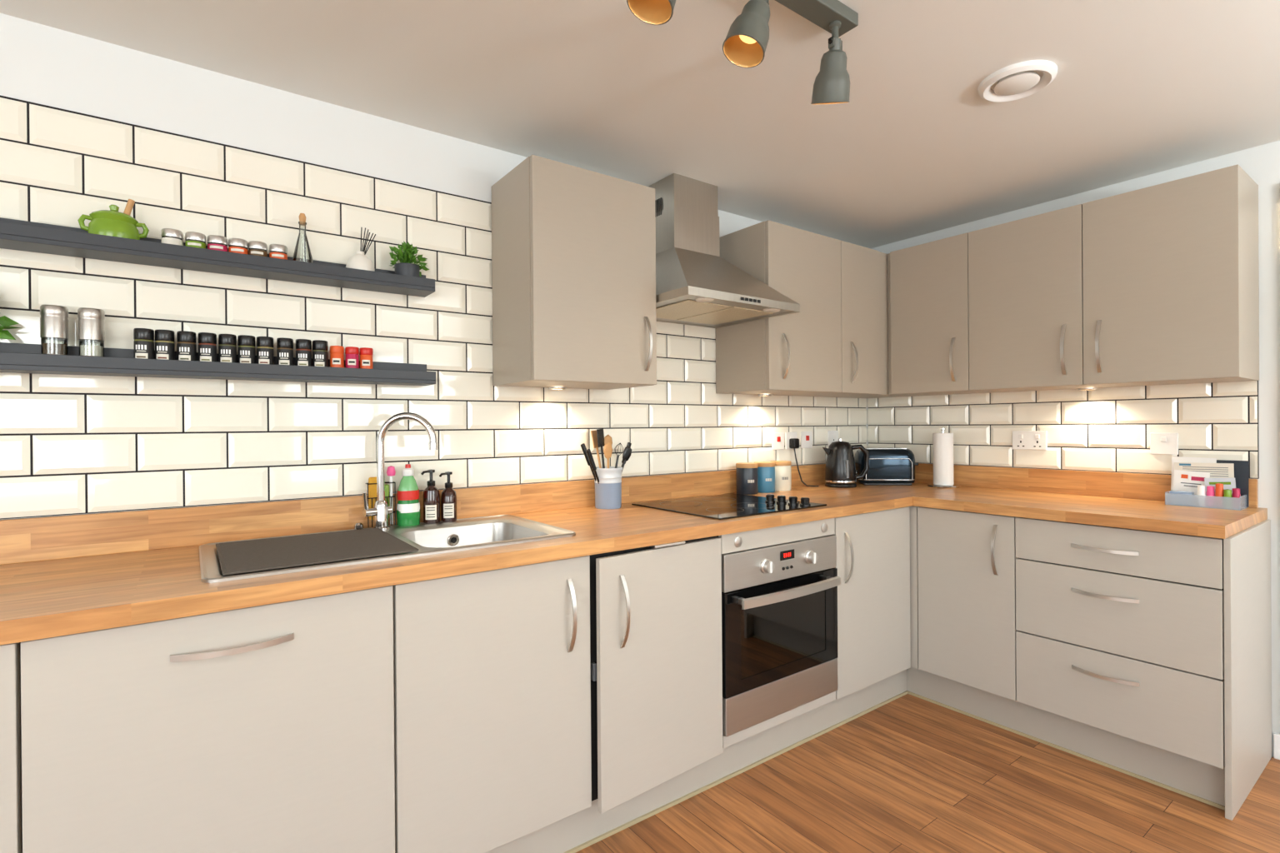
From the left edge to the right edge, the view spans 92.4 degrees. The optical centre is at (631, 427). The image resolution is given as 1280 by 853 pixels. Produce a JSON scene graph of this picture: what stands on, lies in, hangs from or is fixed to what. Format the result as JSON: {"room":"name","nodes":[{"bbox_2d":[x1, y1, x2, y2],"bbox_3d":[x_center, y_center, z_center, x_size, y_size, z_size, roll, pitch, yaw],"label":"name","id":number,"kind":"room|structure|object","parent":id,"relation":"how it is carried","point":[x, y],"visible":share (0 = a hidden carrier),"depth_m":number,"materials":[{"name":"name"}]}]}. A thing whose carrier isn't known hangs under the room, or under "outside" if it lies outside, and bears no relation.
{"room":"kitchen","nodes":[
{"label":"kitchen","id":0,"kind":"room"},
{"bbox_2d":[219,344,236,347],"bbox_3d":[-1.121,-0.189,1.704,0.041,0.083,0.041,-1,0,-36],"label":"band","id":1,"kind":"object","parent":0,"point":[220,345],"depth_m":1.69,"materials":[{"name":"green plastic"}]},
{"bbox_2d":[238,345,254,348],"bbox_3d":[-1.085,-0.189,1.731,0.041,0.083,0.041,-1,0,-36],"label":"band","id":2,"kind":"object","parent":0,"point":[239,347],"depth_m":1.71,"materials":[{"name":"green plastic"}]},
{"bbox_2d":[0,13,866,519],"bbox_3d":[-1.016,0.112,1.918,6.026,2.347,0.094,-1,0,-36],"label":"wall","id":3,"kind":"structure","parent":0,"point":[40,63],"depth_m":1.76,"materials":[{"name":"paint"}]},
{"bbox_2d":[0,217,434,297],"bbox_3d":[-1.137,-0.471,1.695,1.158,0.072,0.106,-1,0,-36],"label":"ledge shelf","id":4,"kind":"object","parent":3,"relation":"attached to","point":[19,235],"visible":0.97,"depth_m":1.64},
{"bbox_2d":[77,199,149,239],"bbox_3d":[-1.318,-0.516,1.564,0.118,0.142,0.088,0,0,-2],"label":"pot","id":5,"kind":"object","parent":4,"relation":"on","point":[112,222],"visible":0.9,"depth_m":1.54,"materials":[{"name":"ceramic"}]},
{"bbox_2d":[160,228,183,245],"bbox_3d":[-1.222,-0.484,1.633,0.047,0.076,0.047,-1,0,-36],"label":"spice jar","id":6,"kind":"object","parent":4,"relation":"on","point":[169,236],"visible":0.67,"depth_m":1.62,"materials":[{"name":"silver glass"}]},
{"bbox_2d":[185,231,205,249],"bbox_3d":[-1.181,-0.485,1.663,0.047,0.076,0.047,-1,0,-36],"label":"spice jar","id":7,"kind":"object","parent":4,"relation":"on","point":[193,239],"visible":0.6,"depth_m":1.65,"materials":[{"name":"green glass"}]},
{"bbox_2d":[207,235,227,251],"bbox_3d":[-1.141,-0.485,1.691,0.047,0.076,0.047,-1,0,-36],"label":"spice jar","id":8,"kind":"object","parent":4,"relation":"on","point":[214,242],"visible":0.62,"depth_m":1.67,"materials":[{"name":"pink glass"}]},
{"bbox_2d":[228,238,248,254],"bbox_3d":[-1.102,-0.486,1.719,0.047,0.076,0.047,-1,0,-36],"label":"spice jar","id":9,"kind":"object","parent":4,"relation":"on","point":[235,245],"visible":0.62,"depth_m":1.70,"materials":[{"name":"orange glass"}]},
{"bbox_2d":[248,240,267,256],"bbox_3d":[-1.064,-0.486,1.747,0.047,0.076,0.047,-1,0,-36],"label":"spice jar","id":10,"kind":"object","parent":4,"relation":"on","point":[255,247],"visible":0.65,"depth_m":1.73,"materials":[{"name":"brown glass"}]},
{"bbox_2d":[269,244,287,259],"bbox_3d":[-1.022,-0.486,1.777,0.047,0.076,0.047,-1,0,-36],"label":"spice jar","id":11,"kind":"object","parent":4,"relation":"on","point":[276,251],"visible":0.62,"depth_m":1.76,"materials":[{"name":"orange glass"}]},
{"bbox_2d":[292,213,313,263],"bbox_3d":[-0.972,-0.540,1.813,0.062,0.183,0.062,-1,0,-36],"label":"oil cruet","id":12,"kind":"object","parent":4,"relation":"on","point":[302,217],"visible":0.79,"depth_m":1.81,"materials":[{"name":"clear glass"}]},
{"bbox_2d":[345,227,375,271],"bbox_3d":[-0.843,-0.538,1.906,0.082,0.175,0.082,0,0,9],"label":"reed diffuser","id":13,"kind":"object","parent":4,"relation":"on","point":[358,261],"visible":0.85,"depth_m":1.89,"materials":[{"name":"white ceramic"}]},
{"bbox_2d":[345,250,374,271],"bbox_3d":[-0.843,-0.497,1.907,0.082,0.094,0.082,-1,0,-36],"label":"vase","id":14,"kind":"object","parent":13,"relation":"attached to","point":[358,261],"depth_m":1.88,"materials":[{"name":"white ceramic"}]},
{"bbox_2d":[389,240,429,277],"bbox_3d":[-0.723,-0.527,1.989,0.134,0.151,0.085,-1,0,-36],"label":"herb","id":15,"kind":"object","parent":4,"relation":"on","point":[407,257],"visible":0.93,"depth_m":1.97,"materials":[{"name":"green plant"}]},
{"bbox_2d":[394,262,419,277],"bbox_3d":[-0.727,-0.487,1.990,0.078,0.072,0.078,-1,0,-36],"label":"pot","id":16,"kind":"object","parent":15,"relation":"attached to","point":[411,269],"depth_m":1.96,"materials":[{"name":"grey ceramic"}]},
{"bbox_2d":[0,342,435,385],"bbox_3d":[-1.135,-0.171,1.696,1.158,0.072,0.106,-1,0,-36],"label":"ledge shelf","id":17,"kind":"object","parent":3,"relation":"attached to","point":[14,357],"visible":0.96,"depth_m":1.62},
{"bbox_2d":[0,315,22,339],"bbox_3d":[-1.524,-0.252,1.392,0.202,0.218,0.114,-1,0,-36],"label":"potted grass plant","id":18,"kind":"object","parent":17,"relation":"on","point":[5,322],"visible":1,"depth_m":1.45,"materials":[{"name":"green plant"}]},
{"bbox_2d":[40,305,69,354],"bbox_3d":[-1.408,-0.220,1.498,0.051,0.151,0.051,-1,0,-36],"label":"pepper grinder","id":19,"kind":"object","parent":17,"relation":"on","point":[54,318],"visible":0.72,"depth_m":1.48,"materials":[{"name":"metal"}]},
{"bbox_2d":[77,307,104,356],"bbox_3d":[-1.353,-0.221,1.537,0.051,0.151,0.051,-1,0,-36],"label":"salt grinder","id":20,"kind":"object","parent":17,"relation":"on","point":[91,324],"visible":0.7,"depth_m":1.52,"materials":[{"name":"metal"}]},
{"bbox_2d":[133,328,154,359],"bbox_3d":[-1.269,-0.201,1.597,0.042,0.109,0.043,-1,0,-36],"label":"spice jar","id":21,"kind":"object","parent":17,"relation":"on","point":[143,343],"visible":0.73,"depth_m":1.58,"materials":[{"name":"plastic"}]},
{"bbox_2d":[154,330,174,359],"bbox_3d":[-1.234,-0.201,1.623,0.042,0.109,0.043,-1,0,-36],"label":"spice jar","id":22,"kind":"object","parent":17,"relation":"on","point":[164,339],"visible":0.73,"depth_m":1.61,"materials":[{"name":"plastic"}]},
{"bbox_2d":[176,330,196,360],"bbox_3d":[-1.196,-0.201,1.650,0.042,0.109,0.043,-1,0,-36],"label":"spice jar","id":23,"kind":"object","parent":17,"relation":"on","point":[187,341],"visible":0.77,"depth_m":1.63,"materials":[{"name":"plastic"}]},
{"bbox_2d":[177,341,195,344],"bbox_3d":[-1.196,-0.188,1.650,0.041,0.083,0.041,-1,0,-36],"label":"band","id":24,"kind":"object","parent":23,"relation":"attached to","point":[178,342],"depth_m":1.63,"materials":[{"name":"plastic"}]},
{"bbox_2d":[198,332,216,361],"bbox_3d":[-1.159,-0.202,1.677,0.042,0.109,0.043,-1,0,-36],"label":"spice jar","id":25,"kind":"object","parent":17,"relation":"on","point":[207,341],"visible":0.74,"depth_m":1.66,"materials":[{"name":"plastic"}]},
{"bbox_2d":[198,343,216,345],"bbox_3d":[-1.159,-0.189,1.677,0.041,0.083,0.041,-1,0,-36],"label":"band","id":26,"kind":"object","parent":25,"relation":"attached to","point":[199,344],"depth_m":1.66,"materials":[{"name":"red plastic"}]},
{"bbox_2d":[218,334,236,362],"bbox_3d":[-1.121,-0.202,1.704,0.042,0.109,0.043,-1,0,-36],"label":"spice jar","id":27,"kind":"object","parent":17,"relation":"on","point":[227,342],"visible":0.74,"depth_m":1.69,"materials":[{"name":"plastic"}]},
{"bbox_2d":[237,335,255,363],"bbox_3d":[-1.085,-0.202,1.730,0.042,0.109,0.043,-1,0,-36],"label":"spice jar","id":28,"kind":"object","parent":17,"relation":"on","point":[246,349],"visible":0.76,"depth_m":1.71,"materials":[{"name":"plastic"}]},
{"bbox_2d":[256,336,274,364],"bbox_3d":[-1.048,-0.203,1.757,0.042,0.109,0.043,-1,0,-36],"label":"spice jar","id":29,"kind":"object","parent":17,"relation":"on","point":[264,344],"visible":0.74,"depth_m":1.74,"materials":[{"name":"plastic"}]},
{"bbox_2d":[256,346,273,349],"bbox_3d":[-1.048,-0.190,1.757,0.041,0.083,0.041,-1,0,-36],"label":"jar","id":30,"kind":"object","parent":29,"relation":"on","point":[257,347],"depth_m":1.74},
{"bbox_2d":[276,337,293,365],"bbox_3d":[-1.008,-0.203,1.786,0.042,0.109,0.043,-1,0,-36],"label":"spice jar","id":31,"kind":"object","parent":17,"relation":"on","point":[284,346],"visible":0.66,"depth_m":1.77,"materials":[{"name":"plastic"}]},
{"bbox_2d":[295,339,311,366],"bbox_3d":[-0.969,-0.203,1.814,0.042,0.109,0.043,-1,0,-36],"label":"spice jar","id":32,"kind":"object","parent":17,"relation":"on","point":[303,347],"visible":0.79,"depth_m":1.80,"materials":[{"name":"plastic"}]},
{"bbox_2d":[295,349,311,351],"bbox_3d":[-0.969,-0.190,1.814,0.041,0.083,0.041,-1,0,-36],"label":"jar","id":33,"kind":"object","parent":32,"relation":"on","point":[297,350],"depth_m":1.80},
{"bbox_2d":[312,340,328,366],"bbox_3d":[-0.933,-0.204,1.840,0.042,0.109,0.043,-1,0,-36],"label":"spice jar","id":34,"kind":"object","parent":17,"relation":"on","point":[320,348],"visible":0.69,"depth_m":1.82,"materials":[{"name":"plastic"}]},
{"bbox_2d":[312,350,327,352],"bbox_3d":[-0.933,-0.191,1.840,0.041,0.083,0.041,-1,0,-36],"label":"jar","id":35,"kind":"object","parent":34,"relation":"on","point":[313,351],"depth_m":1.82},
{"bbox_2d":[330,345,344,367],"bbox_3d":[-0.896,-0.198,1.867,0.040,0.096,0.040,-1,0,-36],"label":"spice jar","id":36,"kind":"object","parent":17,"relation":"on","point":[337,357],"visible":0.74,"depth_m":1.85,"materials":[{"name":"plastic"}]},
{"bbox_2d":[345,346,359,368],"bbox_3d":[-0.861,-0.198,1.892,0.040,0.096,0.040,-1,0,-36],"label":"spice jar","id":37,"kind":"object","parent":17,"relation":"on","point":[352,357],"visible":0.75,"depth_m":1.88,"materials":[{"name":"plastic"}]},
{"bbox_2d":[359,347,373,369],"bbox_3d":[-0.828,-0.198,1.916,0.040,0.096,0.040,-1,0,-36],"label":"spice jar","id":38,"kind":"object","parent":17,"relation":"on","point":[366,354],"visible":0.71,"depth_m":1.90,"materials":[{"name":"plastic"}]},
{"bbox_2d":[0,95,867,519],"bbox_3d":[-0.425,-0.301,2.281,4.416,1.028,0.012,-1,0,-36],"label":"tile backsplash","id":39,"kind":"structure","parent":3,"relation":"attached to","point":[70,444],"depth_m":1.83,"materials":[{"name":"tile"}]},
{"bbox_2d":[771,432,784,449],"bbox_3d":[0.744,0.070,3.110,0.088,0.088,0.012,-1,0,-36],"label":"switch","id":40,"kind":"object","parent":39,"relation":"attached to","point":[777,438],"visible":1,"depth_m":3.10,"materials":[{"name":"white plastic"}]},
{"bbox_2d":[785,432,796,449],"bbox_3d":[0.825,0.070,3.168,0.088,0.088,0.012,-1,0,-36],"label":"wall socket","id":41,"kind":"object","parent":39,"relation":"attached to","point":[788,436],"visible":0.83,"depth_m":3.15,"materials":[{"name":"white plastic"}]},
{"bbox_2d":[789,438,819,486],"bbox_3d":[0.885,0.182,3.157,0.146,0.249,0.047,0,0,-5],"label":"plug","id":42,"kind":"object","parent":41,"relation":"attached to","point":[793,442],"visible":1,"depth_m":3.14,"materials":[{"name":"black plastic"}]},
{"bbox_2d":[800,431,812,448],"bbox_3d":[0.928,0.067,3.243,0.088,0.088,0.012,-1,0,-36],"label":"switch","id":43,"kind":"object","parent":39,"relation":"attached to","point":[806,437],"visible":1,"depth_m":3.23,"materials":[{"name":"white plastic"}]},
{"bbox_2d":[827,430,838,446],"bbox_3d":[1.110,0.063,3.374,0.088,0.088,0.012,-1,0,-36],"label":"wall socket","id":44,"kind":"object","parent":39,"relation":"attached to","point":[832,436],"visible":0.74,"depth_m":3.36,"materials":[{"name":"white plastic"}]},
{"bbox_2d":[491,155,656,389],"bbox_3d":[-0.196,-0.512,2.218,0.501,0.720,0.358,-1,0,-36],"label":"upper cabinet","id":45,"kind":"object","parent":3,"relation":"attached to","point":[573,248],"visible":0.98,"depth_m":2.08,"materials":[{"name":"beige wood"}]},
{"bbox_2d":[548,385,566,389],"bbox_3d":[-0.275,-0.146,2.284,0.068,0.011,0.068,-1,0,-36],"label":"under-cabinet light","id":46,"kind":"object","parent":45,"relation":"attached to","point":[553,387],"visible":1,"depth_m":2.26,"materials":[{"name":"silver plastic"}]},
{"bbox_2d":[649,173,799,328],"bbox_3d":[0.290,-0.740,2.484,0.593,0.565,0.496,-1,0,-36],"label":"hood","id":47,"kind":"object","parent":3,"relation":"attached to","point":[695,286],"visible":0.87,"depth_m":2.47,"materials":[{"name":"metal"}]},
{"bbox_2d":[715,220,879,396],"bbox_3d":[0.828,-0.522,2.957,0.818,0.720,0.358,-1,0,-36],"label":"upper cabinet","id":48,"kind":"object","parent":3,"relation":"attached to","point":[829,347],"visible":0.98,"depth_m":2.78,"materials":[{"name":"beige laminate"}]},
{"bbox_2d":[757,393,772,396],"bbox_3d":[0.641,-0.154,2.945,0.068,0.011,0.068,-1,0,-36],"label":"under-cabinet light","id":49,"kind":"object","parent":48,"relation":"attached to","point":[762,394],"visible":1,"depth_m":2.92,"materials":[{"name":"silver plastic"}]},
{"bbox_2d":[0,0,1279,248],"bbox_3d":[0.250,-1.042,0.062,5.926,0.050,4.406,-1,0,-36],"label":"ceiling","id":50,"kind":"structure","parent":0,"point":[1139,88],"depth_m":1.82,"materials":[{"name":"paint"}]},
{"bbox_2d":[626,0,858,104],"bbox_3d":[0.271,-0.912,1.373,0.692,0.217,0.123,-1,0,-36],"label":"track light","id":51,"kind":"object","parent":50,"relation":"attached to","point":[745,43],"depth_m":1.43,"materials":[{"name":"grey metal"}]},
{"bbox_2d":[977,60,1057,102],"bbox_3d":[1.141,-1.019,1.817,0.200,0.020,0.200,-1,0,-36],"label":"ceiling air vent","id":52,"kind":"object","parent":50,"relation":"attached to","point":[1017,81],"depth_m":1.80,"materials":[{"name":"white plastic"}]},
{"bbox_2d":[575,694,1279,852],"bbox_3d":[0.269,1.254,0.067,5.926,0.050,4.406,-1,0,-36],"label":"floor","id":53,"kind":"structure","parent":0,"point":[909,774],"depth_m":1.97,"materials":[{"name":"brown wood"}]},
{"bbox_2d":[0,642,22,852],"bbox_3d":[-1.469,0.732,1.106,0.610,0.718,0.620,-1,0,-36],"label":"base cabinet","id":54,"kind":"object","parent":53,"relation":"on","point":[11,809],"visible":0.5,"depth_m":1.06,"materials":[{"name":"beige laminate"}]},
{"bbox_2d":[0,481,1267,644],"bbox_3d":[0.063,0.337,1.622,4.426,0.040,1.636,-1,0,-36],"label":"countertop","id":55,"kind":"structure","parent":54,"relation":"on","point":[57,597],"depth_m":1.56,"materials":[{"name":"brown wood"}]},
{"bbox_2d":[365,465,395,528],"bbox_3d":[-0.800,0.224,1.962,0.090,0.199,0.032,-1,0,-36],"label":"sponge caddy","id":56,"kind":"object","parent":55,"relation":"on","point":[372,485],"visible":0.48,"depth_m":1.96,"materials":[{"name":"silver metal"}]},
{"bbox_2d":[199,515,575,583],"bbox_3d":[-0.664,0.393,1.736,0.910,0.159,0.490,-1,0,-36],"label":"sink","id":57,"kind":"object","parent":55,"relation":"in","point":[463,534],"visible":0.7,"depth_m":1.91,"materials":[{"name":"metal"}]},
{"bbox_2d":[215,528,419,575],"bbox_3d":[-0.827,0.312,1.599,0.413,0.006,0.417,-1,0,-36],"label":"mat","id":58,"kind":"object","parent":57,"relation":"on","point":[235,557],"visible":1,"depth_m":1.55,"materials":[{"name":"grey rubber"}]},
{"bbox_2d":[354,412,437,530],"bbox_3d":[-0.730,0.136,1.915,0.249,0.364,0.077,0,0,-10],"label":"mixer tap","id":59,"kind":"object","parent":55,"relation":"on","point":[381,511],"visible":0.91,"depth_m":1.90,"materials":[{"name":"silver metal"}]},
{"bbox_2d":[396,464,419,526],"bbox_3d":[-0.726,0.221,1.996,0.074,0.203,0.060,-1,0,-36],"label":"liquid bottle","id":60,"kind":"object","parent":55,"relation":"on","point":[408,504],"visible":0.96,"depth_m":1.97,"materials":[{"name":"green plastic"}]},
{"bbox_2d":[420,469,439,524],"bbox_3d":[-0.670,0.231,2.036,0.066,0.182,0.055,-1,0,-36],"label":"hand soap bottle","id":61,"kind":"object","parent":55,"relation":"on","point":[431,497],"visible":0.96,"depth_m":2.02,"materials":[{"name":"glass"}]},
{"bbox_2d":[439,471,456,522],"bbox_3d":[-0.623,0.236,2.071,0.065,0.172,0.053,-1,0,-36],"label":"hand soap bottle","id":62,"kind":"object","parent":55,"relation":"on","point":[448,496],"visible":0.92,"depth_m":2.06,"materials":[{"name":"glass"}]},
{"bbox_2d":[580,429,631,509],"bbox_3d":[-0.092,0.161,2.415,0.233,0.311,0.116,-1,0,-36],"label":"utensil crock","id":63,"kind":"object","parent":55,"relation":"on","point":[607,479],"visible":1,"depth_m":2.38,"materials":[{"name":"white ceramic"}]},
{"bbox_2d":[0,463,1258,564],"bbox_3d":[0.055,0.264,1.632,4.426,0.106,1.612,-1,0,-36],"label":"upstand","id":64,"kind":"object","parent":55,"relation":"on","point":[34,539],"visible":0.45,"depth_m":1.93,"materials":[{"name":"brown wood"}]},
{"bbox_2d":[631,493,826,519],"bbox_3d":[0.385,0.295,2.455,0.580,0.036,0.513,-1,0,-36],"label":"cooktop","id":65,"kind":"object","parent":55,"relation":"in","point":[722,507],"visible":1,"depth_m":2.40,"materials":[{"name":"black glass"}]},
{"bbox_2d":[735,462,758,494],"bbox_3d":[0.540,0.240,2.871,0.102,0.142,0.102,-1,0,-36],"label":"canister","id":66,"kind":"object","parent":55,"relation":"on","point":[747,481],"visible":0.99,"depth_m":2.83,"materials":[{"name":"ceramic"}]},
{"bbox_2d":[754,461,774,493],"bbox_3d":[0.638,0.239,2.941,0.102,0.142,0.102,-1,0,-36],"label":"canister","id":67,"kind":"object","parent":55,"relation":"on","point":[766,470],"visible":0.8,"depth_m":2.90,"materials":[{"name":"ceramic"}]},
{"bbox_2d":[770,460,791,491],"bbox_3d":[0.732,0.238,3.009,0.102,0.142,0.102,-1,0,-36],"label":"canister","id":68,"kind":"object","parent":55,"relation":"on","point":[782,468],"visible":0.77,"depth_m":2.96,"materials":[{"name":"white ceramic"}]},
{"bbox_2d":[775,465,791,491],"bbox_3d":[0.732,0.248,3.009,0.100,0.122,0.100,-1,0,-36],"label":"jar","id":69,"kind":"object","parent":68,"relation":"attached to","point":[782,473],"depth_m":2.96,"materials":[{"name":"white ceramic"}]},
{"bbox_2d":[822,438,869,488],"bbox_3d":[1.095,0.180,3.166,0.209,0.250,0.168,-1,0,-36],"label":"electric kettle","id":70,"kind":"object","parent":55,"relation":"on","point":[840,469],"visible":1,"depth_m":3.11,"materials":[{"name":"black plastic"}]},
{"bbox_2d":[854,448,918,485],"bbox_3d":[1.350,0.208,3.265,0.327,0.191,0.177,0,0,6],"label":"toaster","id":71,"kind":"object","parent":55,"relation":"on","point":[887,467],"visible":0.8,"depth_m":3.19,"materials":[{"name":"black metal"}]},
{"bbox_2d":[927,427,959,488],"bbox_3d":[1.575,0.152,3.100,0.148,0.300,0.148,-1,0,-36],"label":"paper towel holder","id":72,"kind":"object","parent":55,"relation":"on","point":[942,442],"visible":1,"depth_m":3.06,"materials":[{"name":"white paper"}]},
{"bbox_2d":[1169,456,1249,508],"bbox_3d":[2.167,0.207,2.319,0.107,0.183,0.220,-1,0,-36],"label":"desk organizer","id":73,"kind":"object","parent":55,"relation":"on","point":[1202,482],"visible":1,"depth_m":2.31,"materials":[{"name":"plastic"}]},
{"bbox_2d":[1180,474,1188,479],"bbox_3d":[2.152,0.192,2.388,0.001,0.016,0.021,-1,0,-36],"label":"print","id":74,"kind":"object","parent":73,"relation":"attached to","point":[1182,476],"depth_m":2.39},
{"bbox_2d":[1179,463,1190,465],"bbox_3d":[2.159,0.146,2.394,0.001,0.009,0.035,-1,0,-36],"label":"print","id":75,"kind":"object","parent":73,"relation":"on","point":[1180,464],"depth_m":2.39},
{"bbox_2d":[1180,482,1201,484],"bbox_3d":[2.162,0.218,2.372,0.001,0.007,0.060,-1,0,-36],"label":"print","id":76,"kind":"object","parent":73,"relation":"on","point":[1182,483],"depth_m":2.37,"materials":[{"name":"grey paper"}]},
{"bbox_2d":[1190,476,1204,481],"bbox_3d":[2.175,0.199,2.355,0.001,0.017,0.041,-1,0,-36],"label":"print","id":77,"kind":"object","parent":73,"relation":"attached to","point":[1192,478],"depth_m":2.36},
{"bbox_2d":[1182,468,1228,470],"bbox_3d":[2.193,0.162,2.347,0.001,0.005,0.130,-1,0,-36],"label":"print","id":78,"kind":"object","parent":73,"relation":"on","point":[1183,469],"depth_m":2.35,"materials":[{"name":"grey paper"}]},
{"bbox_2d":[1182,466,1228,468],"bbox_3d":[2.193,0.153,2.347,0.001,0.005,0.130,-1,0,-36],"label":"print","id":79,"kind":"object","parent":73,"relation":"on","point":[1182,467],"depth_m":2.35,"materials":[{"name":"grey paper"}]},
{"bbox_2d":[1190,470,1228,472],"bbox_3d":[2.193,0.170,2.347,0.001,0.005,0.130,-1,0,-36],"label":"print","id":80,"kind":"object","parent":73,"relation":"on","point":[1190,471],"depth_m":2.34,"materials":[{"name":"grey paper"}]},
{"bbox_2d":[1209,481,1230,484],"bbox_3d":[2.203,0.210,2.297,0.001,0.015,0.061,-1,0,-36],"label":"print","id":81,"kind":"object","parent":73,"relation":"on","point":[1210,482],"depth_m":2.30,"materials":[{"name":"green paper"}]},
{"bbox_2d":[20,585,394,852],"bbox_3d":[-0.965,0.727,1.469,0.624,0.718,0.620,-1,0,-36],"label":"cabinet front","id":82,"kind":"object","parent":53,"relation":"on","point":[269,728],"visible":0.85,"depth_m":1.23,"materials":[{"name":"beige laminate"}]},
{"bbox_2d":[392,555,591,852],"bbox_3d":[-0.492,0.722,1.810,0.534,0.718,0.620,-1,0,-36],"label":"base cabinet","id":83,"kind":"object","parent":53,"relation":"on","point":[492,669],"visible":0.79,"depth_m":1.57,"materials":[{"name":"beige laminate"}]},
{"bbox_2d":[590,535,722,814],"bbox_3d":[-0.056,0.723,2.110,0.504,0.732,0.644,-1,0,-36],"label":"base cabinet","id":84,"kind":"object","parent":53,"relation":"on","point":[656,652],"visible":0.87,"depth_m":1.85,"materials":[{"name":"beige laminate"}]},
{"bbox_2d":[716,518,840,748],"bbox_3d":[0.411,0.714,2.422,0.612,0.718,0.624,-1,0,-36],"label":"built-in oven","id":85,"kind":"object","parent":53,"relation":"on","point":[779,584],"visible":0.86,"depth_m":2.19,"materials":[{"name":"metal"}]},
{"bbox_2d":[485,666,1224,852],"bbox_3d":[0.006,1.156,1.253,3.889,0.145,1.090,-1,0,-36],"label":"plinth","id":86,"kind":"object","parent":53,"relation":"on","point":[1198,781],"visible":0.61,"depth_m":2.19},
{"bbox_2d":[833,506,910,699],"bbox_3d":[0.858,0.709,2.784,0.532,0.718,0.620,-1,0,-36],"label":"base cabinet","id":87,"kind":"object","parent":53,"relation":"on","point":[873,548],"visible":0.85,"depth_m":2.55,"materials":[{"name":"beige laminate"}]},
{"bbox_2d":[909,505,1017,700],"bbox_3d":[1.583,0.704,2.721,0.620,0.718,0.440,-1,0,-36],"label":"base cabinet","id":88,"kind":"object","parent":53,"relation":"on","point":[962,564],"visible":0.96,"depth_m":2.54,"materials":[{"name":"beige laminate"}]},
{"bbox_2d":[1015,517,1224,769],"bbox_3d":[1.885,0.702,2.302,0.620,0.718,0.588,-1,0,-36],"label":"drawer unit","id":89,"kind":"object","parent":53,"relation":"on","point":[1120,632],"visible":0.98,"depth_m":2.10,"materials":[{"name":"beige laminate"}]},
{"bbox_2d":[1223,520,1271,820],"bbox_3d":[2.089,0.776,2.074,0.612,0.869,0.017,-1,0,-36],"label":"cabinet end panel","id":90,"kind":"object","parent":53,"relation":"on","point":[1247,553],"visible":0.89,"depth_m":2.01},
{"bbox_2d":[866,140,1279,757],"bbox_3d":[2.704,0.083,1.828,0.097,2.347,4.406,-1,0,-36],"label":"wall","id":91,"kind":"structure","parent":0,"point":[1261,163],"depth_m":2.25,"materials":[{"name":"paint"}]},
{"bbox_2d":[825,164,1259,398],"bbox_3d":[1.684,-0.528,2.802,0.386,0.720,1.612,-1,0,-36],"label":"upper cabinet","id":92,"kind":"object","parent":91,"relation":"attached to","point":[1158,284],"visible":0.99,"depth_m":2.43,"materials":[{"name":"beige laminate"}]},
{"bbox_2d":[1078,387,1097,390],"bbox_3d":[1.954,-0.164,2.629,0.068,0.011,0.068,-1,0,-36],"label":"under-cabinet light","id":93,"kind":"object","parent":92,"relation":"attached to","point":[1079,388],"visible":1,"depth_m":2.61,"materials":[{"name":"silver plastic"}]},
{"bbox_2d":[867,380,1259,479],"bbox_3d":[1.847,-0.012,2.922,0.010,0.410,1.609,-1,0,-36],"label":"tile backsplash","id":94,"kind":"structure","parent":91,"relation":"attached to","point":[1102,429],"depth_m":2.71,"materials":[{"name":"tile"}]},
{"bbox_2d":[1012,430,1047,449],"bbox_3d":[1.866,0.062,2.879,0.012,0.088,0.146,-1,0,-36],"label":"double socket","id":95,"kind":"object","parent":94,"relation":"attached to","point":[1022,440],"visible":1,"depth_m":2.87,"materials":[{"name":"white plastic"}]},
{"bbox_2d":[1150,432,1178,454],"bbox_3d":[2.153,0.067,2.482,0.012,0.088,0.088,-1,0,-36],"label":"fused spur","id":96,"kind":"object","parent":94,"relation":"attached to","point":[1160,443],"visible":1,"depth_m":2.48,"materials":[{"name":"white plastic"}]},
{"bbox_2d":[1273,733,1279,759],"bbox_3d":[2.353,1.163,2.233,0.015,0.090,0.022,-1,0,-36],"label":"baseboard","id":97,"kind":"structure","parent":91,"relation":"attached to","point":[1276,737],"depth_m":2.23,"materials":[{"name":"white wood"}]},
{"bbox_2d":[1279,183,1279,249],"bbox_3d":[2.628,0.162,1.836,0.018,2.090,0.948,-1,0,-36],"label":"trim","id":98,"kind":"structure","parent":91,"relation":"attached to","point":[1279,183],"depth_m":2.21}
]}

